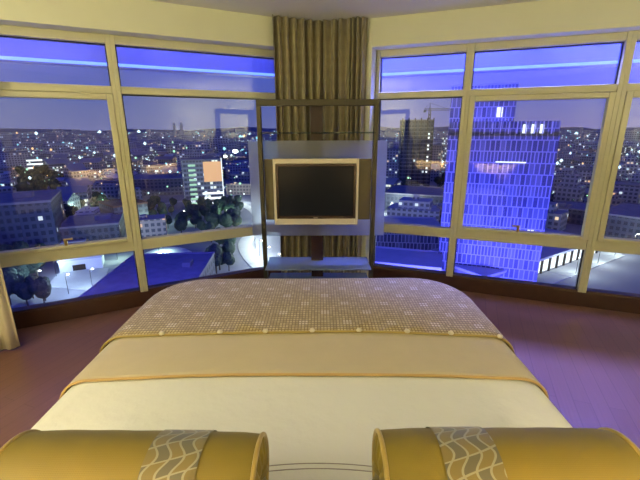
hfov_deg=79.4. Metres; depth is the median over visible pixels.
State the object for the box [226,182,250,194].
block
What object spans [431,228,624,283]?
podium
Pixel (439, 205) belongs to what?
block
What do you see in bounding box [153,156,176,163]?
block
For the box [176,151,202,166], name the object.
block
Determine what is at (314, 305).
throw
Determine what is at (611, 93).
window
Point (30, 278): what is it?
tree
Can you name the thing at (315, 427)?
sheet
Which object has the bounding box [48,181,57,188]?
tree
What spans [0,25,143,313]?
window
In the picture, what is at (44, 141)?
city
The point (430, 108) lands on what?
tower crane
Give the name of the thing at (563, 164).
block
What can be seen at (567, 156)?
block
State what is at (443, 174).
tree
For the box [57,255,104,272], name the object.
pavilion
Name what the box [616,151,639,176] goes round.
block
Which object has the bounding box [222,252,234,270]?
tree
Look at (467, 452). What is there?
bolster
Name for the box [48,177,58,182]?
tree
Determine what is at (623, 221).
building
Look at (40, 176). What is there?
tree
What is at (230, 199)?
tree
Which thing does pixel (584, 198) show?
block
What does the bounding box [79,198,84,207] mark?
tree
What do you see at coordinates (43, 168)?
tree
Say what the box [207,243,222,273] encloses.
tree
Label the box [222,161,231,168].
block
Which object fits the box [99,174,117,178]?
block
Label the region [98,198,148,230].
building
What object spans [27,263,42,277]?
tree
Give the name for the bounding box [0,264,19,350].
curtain
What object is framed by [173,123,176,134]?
tower
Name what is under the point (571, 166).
block
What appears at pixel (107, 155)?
block
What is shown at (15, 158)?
block
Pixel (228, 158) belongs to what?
block
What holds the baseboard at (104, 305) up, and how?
on the floor
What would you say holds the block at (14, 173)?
on the ground
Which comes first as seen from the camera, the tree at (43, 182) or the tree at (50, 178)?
the tree at (43, 182)
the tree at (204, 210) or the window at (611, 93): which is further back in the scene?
the tree at (204, 210)
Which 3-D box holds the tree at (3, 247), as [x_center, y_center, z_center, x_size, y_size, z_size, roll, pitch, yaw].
[-138.726,7.534,170.349,7.584,12.292,8.118,-5,17,-17]
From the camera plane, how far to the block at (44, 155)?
760.14 m
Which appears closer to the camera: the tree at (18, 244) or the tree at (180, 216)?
the tree at (18, 244)
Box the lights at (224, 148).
[0,132,587,193]
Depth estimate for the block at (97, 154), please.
768.35 m
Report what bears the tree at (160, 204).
on the ground
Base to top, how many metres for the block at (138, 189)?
13.696 m
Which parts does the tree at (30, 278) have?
crown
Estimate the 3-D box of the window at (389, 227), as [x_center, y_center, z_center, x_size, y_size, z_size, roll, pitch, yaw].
[0.982,-0.748,3.973,0.865,2.250,0.105,6,17,20]
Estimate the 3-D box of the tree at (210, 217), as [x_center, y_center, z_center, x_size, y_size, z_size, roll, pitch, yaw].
[-63.750,-10.172,230.403,7.932,12.857,8.492,11,19,34]
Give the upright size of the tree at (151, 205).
10.207 m
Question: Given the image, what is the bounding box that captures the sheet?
[31,376,572,479]
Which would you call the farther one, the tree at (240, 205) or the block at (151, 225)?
the tree at (240, 205)
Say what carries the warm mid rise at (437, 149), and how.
on the ground
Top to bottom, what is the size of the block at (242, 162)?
17.477 m
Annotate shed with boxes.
[60,238,85,243]
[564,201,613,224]
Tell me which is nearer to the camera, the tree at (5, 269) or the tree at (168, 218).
the tree at (5, 269)
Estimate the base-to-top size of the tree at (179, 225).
9.858 m
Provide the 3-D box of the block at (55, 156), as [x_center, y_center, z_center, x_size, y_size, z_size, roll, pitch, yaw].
[-447.928,-138.326,669.829,24.891,20.769,21.764,-2,16,-8]
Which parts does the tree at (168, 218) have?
crown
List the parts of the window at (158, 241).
rail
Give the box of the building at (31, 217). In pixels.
[0,189,65,247]
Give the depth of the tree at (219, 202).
272.36 m
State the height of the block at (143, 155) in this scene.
21.705 m
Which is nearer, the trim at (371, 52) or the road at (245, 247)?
the trim at (371, 52)
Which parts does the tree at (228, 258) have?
crown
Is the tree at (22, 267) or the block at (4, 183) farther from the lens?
the block at (4, 183)
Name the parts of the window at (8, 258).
sash, handle, rail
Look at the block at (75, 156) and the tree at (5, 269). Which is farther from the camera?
the block at (75, 156)
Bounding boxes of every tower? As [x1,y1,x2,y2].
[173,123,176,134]
[180,123,182,134]
[397,118,434,185]
[438,83,560,281]
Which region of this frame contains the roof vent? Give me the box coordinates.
[182,258,193,266]
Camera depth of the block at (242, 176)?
414.90 m
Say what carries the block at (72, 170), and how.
on the ground
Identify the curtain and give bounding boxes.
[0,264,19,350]
[272,14,367,278]
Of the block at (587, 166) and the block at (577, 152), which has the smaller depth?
the block at (587, 166)
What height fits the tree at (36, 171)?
13.593 m
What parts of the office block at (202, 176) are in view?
warm crown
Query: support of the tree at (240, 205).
on the ground
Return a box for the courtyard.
[50,268,108,289]
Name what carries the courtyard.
on the ground
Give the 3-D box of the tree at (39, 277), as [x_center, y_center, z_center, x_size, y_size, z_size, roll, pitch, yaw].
[-100.653,17.873,139.605,6.975,9.018,6.620,10,19,31]
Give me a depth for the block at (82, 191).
311.62 m
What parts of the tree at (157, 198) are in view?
crown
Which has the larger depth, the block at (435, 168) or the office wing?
the block at (435, 168)
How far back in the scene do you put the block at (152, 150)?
834.75 m
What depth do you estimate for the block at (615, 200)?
283.01 m
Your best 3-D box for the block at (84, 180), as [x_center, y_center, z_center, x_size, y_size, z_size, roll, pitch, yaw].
[-216.501,-45.594,344.328,21.088,19.489,18.652,12,20,37]
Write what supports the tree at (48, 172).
on the ground
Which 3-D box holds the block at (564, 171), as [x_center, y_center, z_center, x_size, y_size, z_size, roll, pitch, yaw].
[327.792,-94.638,529.097,28.849,8.585,19.258,8,18,27]
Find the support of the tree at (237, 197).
on the ground
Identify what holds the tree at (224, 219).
on the ground
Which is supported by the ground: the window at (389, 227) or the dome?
the dome
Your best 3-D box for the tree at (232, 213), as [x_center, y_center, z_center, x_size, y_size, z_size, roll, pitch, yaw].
[-53.706,-13.117,242.082,7.717,12.039,7.777,-10,18,-30]
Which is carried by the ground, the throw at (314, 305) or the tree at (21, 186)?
the tree at (21, 186)
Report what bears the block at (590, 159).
on the ground
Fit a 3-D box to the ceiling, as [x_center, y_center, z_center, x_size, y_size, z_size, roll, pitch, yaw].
[0.098,-1.457,1.206,7.039,0.150,5.960,0,16,0]
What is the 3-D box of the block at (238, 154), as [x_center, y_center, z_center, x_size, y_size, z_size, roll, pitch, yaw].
[-183.650,-173.186,794.584,41.290,17.485,20.747,-14,21,-40]
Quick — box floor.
[0,291,639,448]
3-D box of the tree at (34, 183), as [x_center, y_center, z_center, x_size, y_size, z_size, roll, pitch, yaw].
[-279.831,-52.137,378.397,9.727,13.842,9.871,0,16,0]
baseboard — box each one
[13,268,280,328]
[373,267,639,313]
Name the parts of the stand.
post, frosted panel, post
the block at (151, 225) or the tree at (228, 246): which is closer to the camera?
the tree at (228, 246)
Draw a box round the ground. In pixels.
[10,158,639,308]
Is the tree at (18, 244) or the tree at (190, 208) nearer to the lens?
the tree at (18, 244)
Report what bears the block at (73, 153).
on the ground
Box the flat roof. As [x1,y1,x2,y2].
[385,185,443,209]
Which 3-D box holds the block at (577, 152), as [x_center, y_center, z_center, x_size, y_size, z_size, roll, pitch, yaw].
[528.101,-170.501,775.119,20.048,18.037,23.119,6,17,20]
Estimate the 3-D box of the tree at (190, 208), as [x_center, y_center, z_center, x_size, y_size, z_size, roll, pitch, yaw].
[-84.795,-17.526,255.967,8.091,13.115,8.662,7,17,24]
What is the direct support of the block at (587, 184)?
on the ground
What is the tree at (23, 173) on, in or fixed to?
on the ground
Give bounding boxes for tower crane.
[423,103,449,179]
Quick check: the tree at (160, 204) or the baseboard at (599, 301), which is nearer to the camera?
the baseboard at (599, 301)
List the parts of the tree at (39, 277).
crown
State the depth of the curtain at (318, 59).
3.73 m
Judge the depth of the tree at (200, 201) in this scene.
287.11 m
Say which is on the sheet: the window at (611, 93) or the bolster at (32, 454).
the bolster at (32, 454)
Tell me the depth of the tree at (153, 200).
288.87 m
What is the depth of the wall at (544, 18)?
3.23 m
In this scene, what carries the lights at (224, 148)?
on the ground
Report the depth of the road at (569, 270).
175.64 m
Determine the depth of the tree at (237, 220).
232.97 m
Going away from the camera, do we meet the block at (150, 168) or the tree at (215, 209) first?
the tree at (215, 209)
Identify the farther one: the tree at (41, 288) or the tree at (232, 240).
the tree at (232, 240)
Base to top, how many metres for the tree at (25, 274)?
9.132 m
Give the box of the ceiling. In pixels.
[150,0,541,20]
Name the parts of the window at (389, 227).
rail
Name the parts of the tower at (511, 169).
crown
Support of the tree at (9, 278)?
on the ground
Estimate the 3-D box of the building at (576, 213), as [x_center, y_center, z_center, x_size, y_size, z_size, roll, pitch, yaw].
[178.527,-18.504,257.805,31.643,12.124,30.600,14,21,41]
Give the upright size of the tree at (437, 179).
12.293 m
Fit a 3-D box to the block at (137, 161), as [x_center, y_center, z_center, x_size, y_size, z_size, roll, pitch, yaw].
[-299.054,-118.197,599.336,39.316,19.713,20.756,-2,16,-5]
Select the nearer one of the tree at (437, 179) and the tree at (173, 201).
the tree at (173, 201)
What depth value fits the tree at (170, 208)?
279.50 m
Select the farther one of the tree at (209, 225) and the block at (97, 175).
the block at (97, 175)
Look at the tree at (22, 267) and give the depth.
153.68 m
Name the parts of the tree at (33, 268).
crown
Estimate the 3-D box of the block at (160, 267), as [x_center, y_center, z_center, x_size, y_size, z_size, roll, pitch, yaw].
[-58.345,16.174,138.640,32.600,12.500,44.600,-1,16,-4]
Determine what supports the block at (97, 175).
on the ground
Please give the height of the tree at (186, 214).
9.247 m
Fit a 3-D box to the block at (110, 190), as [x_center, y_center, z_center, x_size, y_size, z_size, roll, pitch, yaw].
[-188.239,-43.247,341.056,21.328,16.573,17.433,-1,16,-4]
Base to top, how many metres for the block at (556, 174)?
16.325 m
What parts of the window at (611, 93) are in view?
rail, handle, sash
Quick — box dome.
[146,247,190,252]
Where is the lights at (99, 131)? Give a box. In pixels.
[14,130,639,193]
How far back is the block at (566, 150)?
783.12 m
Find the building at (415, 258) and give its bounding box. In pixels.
[375,246,442,270]
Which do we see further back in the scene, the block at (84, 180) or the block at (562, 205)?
the block at (84, 180)
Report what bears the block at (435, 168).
on the ground
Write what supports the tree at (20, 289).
on the ground
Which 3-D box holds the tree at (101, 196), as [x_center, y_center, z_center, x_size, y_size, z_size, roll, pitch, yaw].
[-169.442,-29.298,299.265,8.063,12.578,8.125,7,17,23]
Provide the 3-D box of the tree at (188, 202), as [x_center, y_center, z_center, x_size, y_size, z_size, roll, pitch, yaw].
[-98.217,-25.232,288.919,6.417,9.934,6.368,5,17,16]
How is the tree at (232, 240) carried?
on the ground
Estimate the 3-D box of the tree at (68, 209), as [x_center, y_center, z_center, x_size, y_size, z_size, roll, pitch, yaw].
[-169.420,-17.829,257.836,8.568,13.264,8.502,5,17,17]
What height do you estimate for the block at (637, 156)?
21.577 m
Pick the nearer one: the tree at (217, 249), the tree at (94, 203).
the tree at (217, 249)
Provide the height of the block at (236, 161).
13.047 m
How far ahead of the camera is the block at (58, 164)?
558.72 m
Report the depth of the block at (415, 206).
242.90 m
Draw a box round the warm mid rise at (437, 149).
[431,143,442,176]
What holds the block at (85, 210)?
on the ground
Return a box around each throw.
[59,333,548,398]
[99,278,514,353]
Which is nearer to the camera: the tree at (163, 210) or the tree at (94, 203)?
the tree at (163, 210)
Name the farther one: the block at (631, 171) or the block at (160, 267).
the block at (631, 171)
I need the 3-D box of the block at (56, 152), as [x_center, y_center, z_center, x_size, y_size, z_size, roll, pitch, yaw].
[-492.006,-157.712,738.881,29.900,20.456,26.551,-2,16,-5]
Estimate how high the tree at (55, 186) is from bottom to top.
12.973 m
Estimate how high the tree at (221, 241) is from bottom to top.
11.211 m
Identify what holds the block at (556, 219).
on the ground
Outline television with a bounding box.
[272,158,358,224]
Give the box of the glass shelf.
[259,132,375,133]
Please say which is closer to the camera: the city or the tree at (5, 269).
the tree at (5, 269)
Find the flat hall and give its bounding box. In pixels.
[59,213,125,240]
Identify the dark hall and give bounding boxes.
[550,187,619,201]
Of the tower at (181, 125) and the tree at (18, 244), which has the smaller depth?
the tree at (18, 244)
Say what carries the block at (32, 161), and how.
on the ground
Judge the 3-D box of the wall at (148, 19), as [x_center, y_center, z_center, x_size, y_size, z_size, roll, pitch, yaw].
[-1.607,-1.798,3.143,3.650,0.245,0.325,-8,18,-26]
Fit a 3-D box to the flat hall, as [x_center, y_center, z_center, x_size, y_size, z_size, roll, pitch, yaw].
[-126.345,-6.593,215.868,28.190,14.368,30.600,-6,17,-21]
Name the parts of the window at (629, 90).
rail, sash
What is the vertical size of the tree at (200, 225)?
9.029 m
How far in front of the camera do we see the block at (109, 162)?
620.86 m
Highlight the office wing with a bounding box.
[376,216,440,249]
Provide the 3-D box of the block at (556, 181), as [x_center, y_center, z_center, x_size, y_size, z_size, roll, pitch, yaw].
[210.622,-55.847,381.030,37.877,16.077,25.188,-1,16,-3]
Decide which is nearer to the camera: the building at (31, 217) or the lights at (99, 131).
the building at (31, 217)
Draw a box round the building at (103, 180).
[90,177,118,183]
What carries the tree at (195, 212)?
on the ground
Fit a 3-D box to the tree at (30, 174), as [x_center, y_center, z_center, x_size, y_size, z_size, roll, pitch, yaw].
[-321.432,-66.834,429.493,10.233,14.349,10.083,0,16,2]
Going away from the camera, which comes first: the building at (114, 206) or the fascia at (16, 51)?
the fascia at (16, 51)
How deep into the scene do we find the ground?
178.79 m
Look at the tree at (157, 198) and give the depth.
306.68 m
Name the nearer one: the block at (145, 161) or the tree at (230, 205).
the tree at (230, 205)
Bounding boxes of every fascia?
[0,37,274,78]
[382,42,639,77]
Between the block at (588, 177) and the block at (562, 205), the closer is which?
the block at (562, 205)
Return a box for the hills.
[0,126,639,132]
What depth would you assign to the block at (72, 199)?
276.99 m
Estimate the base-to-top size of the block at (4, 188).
17.988 m
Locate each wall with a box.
[0,0,273,49]
[367,0,639,49]
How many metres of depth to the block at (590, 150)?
823.62 m
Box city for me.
[0,127,639,155]
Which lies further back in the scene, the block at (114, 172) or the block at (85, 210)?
the block at (114, 172)
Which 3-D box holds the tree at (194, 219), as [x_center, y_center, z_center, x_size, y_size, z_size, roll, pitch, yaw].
[-78.873,-11.367,243.349,6.305,8.151,5.984,-8,18,-25]
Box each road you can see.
[238,203,262,267]
[552,251,623,277]
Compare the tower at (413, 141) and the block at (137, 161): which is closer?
the tower at (413, 141)
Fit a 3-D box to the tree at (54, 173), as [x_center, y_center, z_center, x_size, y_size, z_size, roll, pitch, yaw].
[-309.942,-73.297,449.758,9.983,15.573,10.060,-13,21,-38]
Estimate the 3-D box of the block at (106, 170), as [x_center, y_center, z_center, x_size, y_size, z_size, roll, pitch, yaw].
[-278.527,-92.812,527.974,23.580,9.923,20.960,9,18,30]
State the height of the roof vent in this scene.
1.800 m
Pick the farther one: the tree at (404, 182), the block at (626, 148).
the block at (626, 148)
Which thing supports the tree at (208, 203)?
on the ground
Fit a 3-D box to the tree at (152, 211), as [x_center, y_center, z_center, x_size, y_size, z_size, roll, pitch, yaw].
[-113.666,-16.737,261.599,5.746,8.700,5.367,-13,21,-38]
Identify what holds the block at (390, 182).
on the ground
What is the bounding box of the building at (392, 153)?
[386,147,398,177]
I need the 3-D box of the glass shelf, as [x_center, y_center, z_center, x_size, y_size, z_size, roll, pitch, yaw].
[-0.020,-0.891,3.203,0.925,0.010,0.300,0,16,0]
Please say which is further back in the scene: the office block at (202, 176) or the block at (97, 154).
the block at (97, 154)
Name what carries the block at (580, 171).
on the ground
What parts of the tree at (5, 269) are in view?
crown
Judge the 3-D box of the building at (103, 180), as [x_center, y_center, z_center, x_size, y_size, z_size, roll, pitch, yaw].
[-212.236,-51.973,374.276,36.912,15.286,22.600,-13,20,-37]
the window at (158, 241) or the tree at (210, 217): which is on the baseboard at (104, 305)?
the window at (158, 241)
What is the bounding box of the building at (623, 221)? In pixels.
[604,202,639,238]
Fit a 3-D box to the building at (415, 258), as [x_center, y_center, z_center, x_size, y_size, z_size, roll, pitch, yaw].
[31.585,11.643,155.078,32.781,11.562,20.600,5,17,17]
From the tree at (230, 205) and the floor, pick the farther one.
the tree at (230, 205)
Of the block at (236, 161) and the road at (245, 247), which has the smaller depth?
the road at (245, 247)
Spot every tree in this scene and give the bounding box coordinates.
[0,244,12,250]
[2,267,19,293]
[3,272,18,304]
[11,282,34,305]
[12,241,28,249]
[13,183,27,190]
[13,266,28,276]
[15,166,24,173]
[16,274,24,281]
[17,265,29,273]
[19,169,28,181]
[24,275,36,298]
[25,173,34,182]
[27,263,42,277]
[28,279,50,302]
[29,180,39,189]
[34,170,42,174]
[34,173,45,180]
[35,276,51,300]
[38,165,48,175]
[40,179,47,188]
[45,169,51,177]
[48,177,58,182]
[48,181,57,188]
[49,170,58,177]
[53,183,61,188]
[64,204,73,217]
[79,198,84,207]
[91,201,97,206]
[92,192,100,200]
[95,194,107,201]
[146,198,156,204]
[147,202,154,210]
[148,209,156,214]
[149,195,160,207]
[157,202,166,212]
[159,207,166,214]
[165,215,171,228]
[168,205,173,213]
[169,197,176,205]
[174,214,185,221]
[174,219,187,232]
[179,211,188,219]
[185,200,191,207]
[185,204,198,216]
[190,216,199,227]
[192,210,201,219]
[196,220,205,230]
[197,197,204,205]
[199,205,209,219]
[203,198,212,209]
[205,213,218,227]
[205,222,214,241]
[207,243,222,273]
[210,205,220,214]
[213,199,225,210]
[214,227,223,244]
[218,213,232,227]
[222,241,234,253]
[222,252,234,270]
[223,203,234,211]
[224,238,235,243]
[225,195,234,203]
[226,208,238,213]
[229,210,237,226]
[232,214,241,226]
[234,195,241,201]
[235,202,243,209]
[401,179,407,184]
[434,176,441,186]
[441,172,444,181]
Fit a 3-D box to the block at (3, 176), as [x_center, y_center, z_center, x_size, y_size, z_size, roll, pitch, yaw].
[-347.730,-63.713,413.292,20.652,17.395,19.292,-3,16,-11]
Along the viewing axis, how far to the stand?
3.31 m
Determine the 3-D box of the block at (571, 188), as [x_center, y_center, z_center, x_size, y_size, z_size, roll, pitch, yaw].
[193.158,-39.738,297.278,16.543,31.192,19.554,14,21,41]
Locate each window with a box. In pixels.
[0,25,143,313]
[109,35,280,290]
[373,43,470,275]
[449,31,632,291]
[582,30,639,298]
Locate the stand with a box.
[248,99,387,278]
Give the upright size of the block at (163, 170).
18.413 m
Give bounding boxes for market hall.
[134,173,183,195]
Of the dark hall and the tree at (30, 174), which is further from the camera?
the tree at (30, 174)
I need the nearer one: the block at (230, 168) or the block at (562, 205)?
the block at (562, 205)
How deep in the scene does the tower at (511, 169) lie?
143.70 m
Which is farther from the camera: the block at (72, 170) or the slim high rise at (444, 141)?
the slim high rise at (444, 141)
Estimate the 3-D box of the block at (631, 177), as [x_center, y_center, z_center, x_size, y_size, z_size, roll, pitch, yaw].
[312.788,-58.906,381.837,18.690,20.804,13.878,4,16,14]
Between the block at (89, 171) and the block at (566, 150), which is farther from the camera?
the block at (566, 150)
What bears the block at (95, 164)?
on the ground
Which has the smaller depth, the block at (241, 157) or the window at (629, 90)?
the window at (629, 90)
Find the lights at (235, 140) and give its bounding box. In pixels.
[20,140,587,199]
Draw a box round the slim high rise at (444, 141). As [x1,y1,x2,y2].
[441,136,447,167]
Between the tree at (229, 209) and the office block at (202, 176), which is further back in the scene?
the office block at (202, 176)
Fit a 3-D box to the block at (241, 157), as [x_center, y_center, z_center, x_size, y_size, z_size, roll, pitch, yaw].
[-143.071,-155.240,741.565,38.811,11.793,25.750,-7,17,-23]
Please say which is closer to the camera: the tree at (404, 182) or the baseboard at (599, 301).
the baseboard at (599, 301)
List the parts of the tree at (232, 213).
crown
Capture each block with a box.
[0,150,28,168]
[0,173,11,180]
[0,180,14,186]
[0,186,16,192]
[3,166,29,176]
[25,155,42,169]
[39,153,53,158]
[44,159,70,172]
[51,152,71,156]
[51,154,71,158]
[57,185,90,206]
[61,177,92,197]
[62,193,80,217]
[63,163,87,178]
[72,152,86,155]
[72,155,90,158]
[74,205,99,214]
[79,158,106,173]
[79,252,215,296]
[87,169,96,177]
[89,172,104,179]
[89,182,119,201]
[90,152,103,157]
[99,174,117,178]
[103,151,114,159]
[103,171,137,174]
[104,168,116,171]
[106,160,112,168]
[112,157,142,168]
[118,187,142,199]
[130,151,153,160]
[137,163,176,173]
[139,214,167,236]
[141,160,158,164]
[150,149,157,156]
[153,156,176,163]
[156,152,168,155]
[159,167,181,173]
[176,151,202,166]
[180,155,223,204]
[219,152,241,160]
[220,154,232,160]
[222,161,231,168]
[224,163,246,179]
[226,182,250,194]
[230,171,249,181]
[231,160,248,163]
[234,156,248,160]
[241,161,248,167]
[385,177,401,190]
[387,194,440,222]
[430,164,439,181]
[434,203,442,223]
[545,201,568,230]
[552,177,560,187]
[553,168,585,201]
[554,172,562,181]
[556,158,571,167]
[556,168,571,174]
[558,145,573,154]
[558,154,581,158]
[558,201,571,210]
[566,164,585,169]
[569,163,593,173]
[571,157,579,163]
[574,153,594,164]
[576,151,589,154]
[576,168,592,181]
[576,197,611,204]
[581,181,589,187]
[582,148,596,152]
[585,175,620,182]
[611,191,624,204]
[614,181,639,202]
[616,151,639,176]
[618,170,639,177]
[621,145,635,156]
[621,170,639,181]
[624,154,639,161]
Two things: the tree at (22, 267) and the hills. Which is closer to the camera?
the tree at (22, 267)
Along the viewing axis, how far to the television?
3.24 m
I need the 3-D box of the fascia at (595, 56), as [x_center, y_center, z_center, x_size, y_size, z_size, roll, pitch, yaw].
[2.859,-1.880,3.126,6.020,0.820,0.150,6,17,20]
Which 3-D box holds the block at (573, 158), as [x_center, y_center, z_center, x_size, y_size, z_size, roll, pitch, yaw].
[423.984,-123.964,616.236,17.659,16.480,35.881,-9,18,-27]
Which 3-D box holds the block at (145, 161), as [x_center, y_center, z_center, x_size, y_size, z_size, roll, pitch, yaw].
[-251.027,-110.106,572.456,21.169,18.573,18.175,-3,16,-11]
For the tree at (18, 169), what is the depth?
492.95 m
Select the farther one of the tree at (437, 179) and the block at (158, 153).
the block at (158, 153)
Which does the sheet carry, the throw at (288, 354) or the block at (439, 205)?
the throw at (288, 354)
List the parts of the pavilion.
door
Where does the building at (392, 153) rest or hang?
on the ground
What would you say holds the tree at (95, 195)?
on the ground
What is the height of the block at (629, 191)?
16.995 m
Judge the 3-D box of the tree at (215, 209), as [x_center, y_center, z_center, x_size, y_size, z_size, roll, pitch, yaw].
[-70.962,-18.297,261.226,7.669,11.612,7.164,0,16,2]
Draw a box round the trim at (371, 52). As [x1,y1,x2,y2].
[361,47,376,277]
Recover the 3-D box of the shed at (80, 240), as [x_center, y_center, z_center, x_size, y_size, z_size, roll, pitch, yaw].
[-128.181,2.528,199.592,12.811,5.773,10.600,-8,18,-25]
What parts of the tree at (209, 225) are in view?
crown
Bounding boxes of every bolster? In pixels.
[0,429,268,479]
[372,426,639,479]

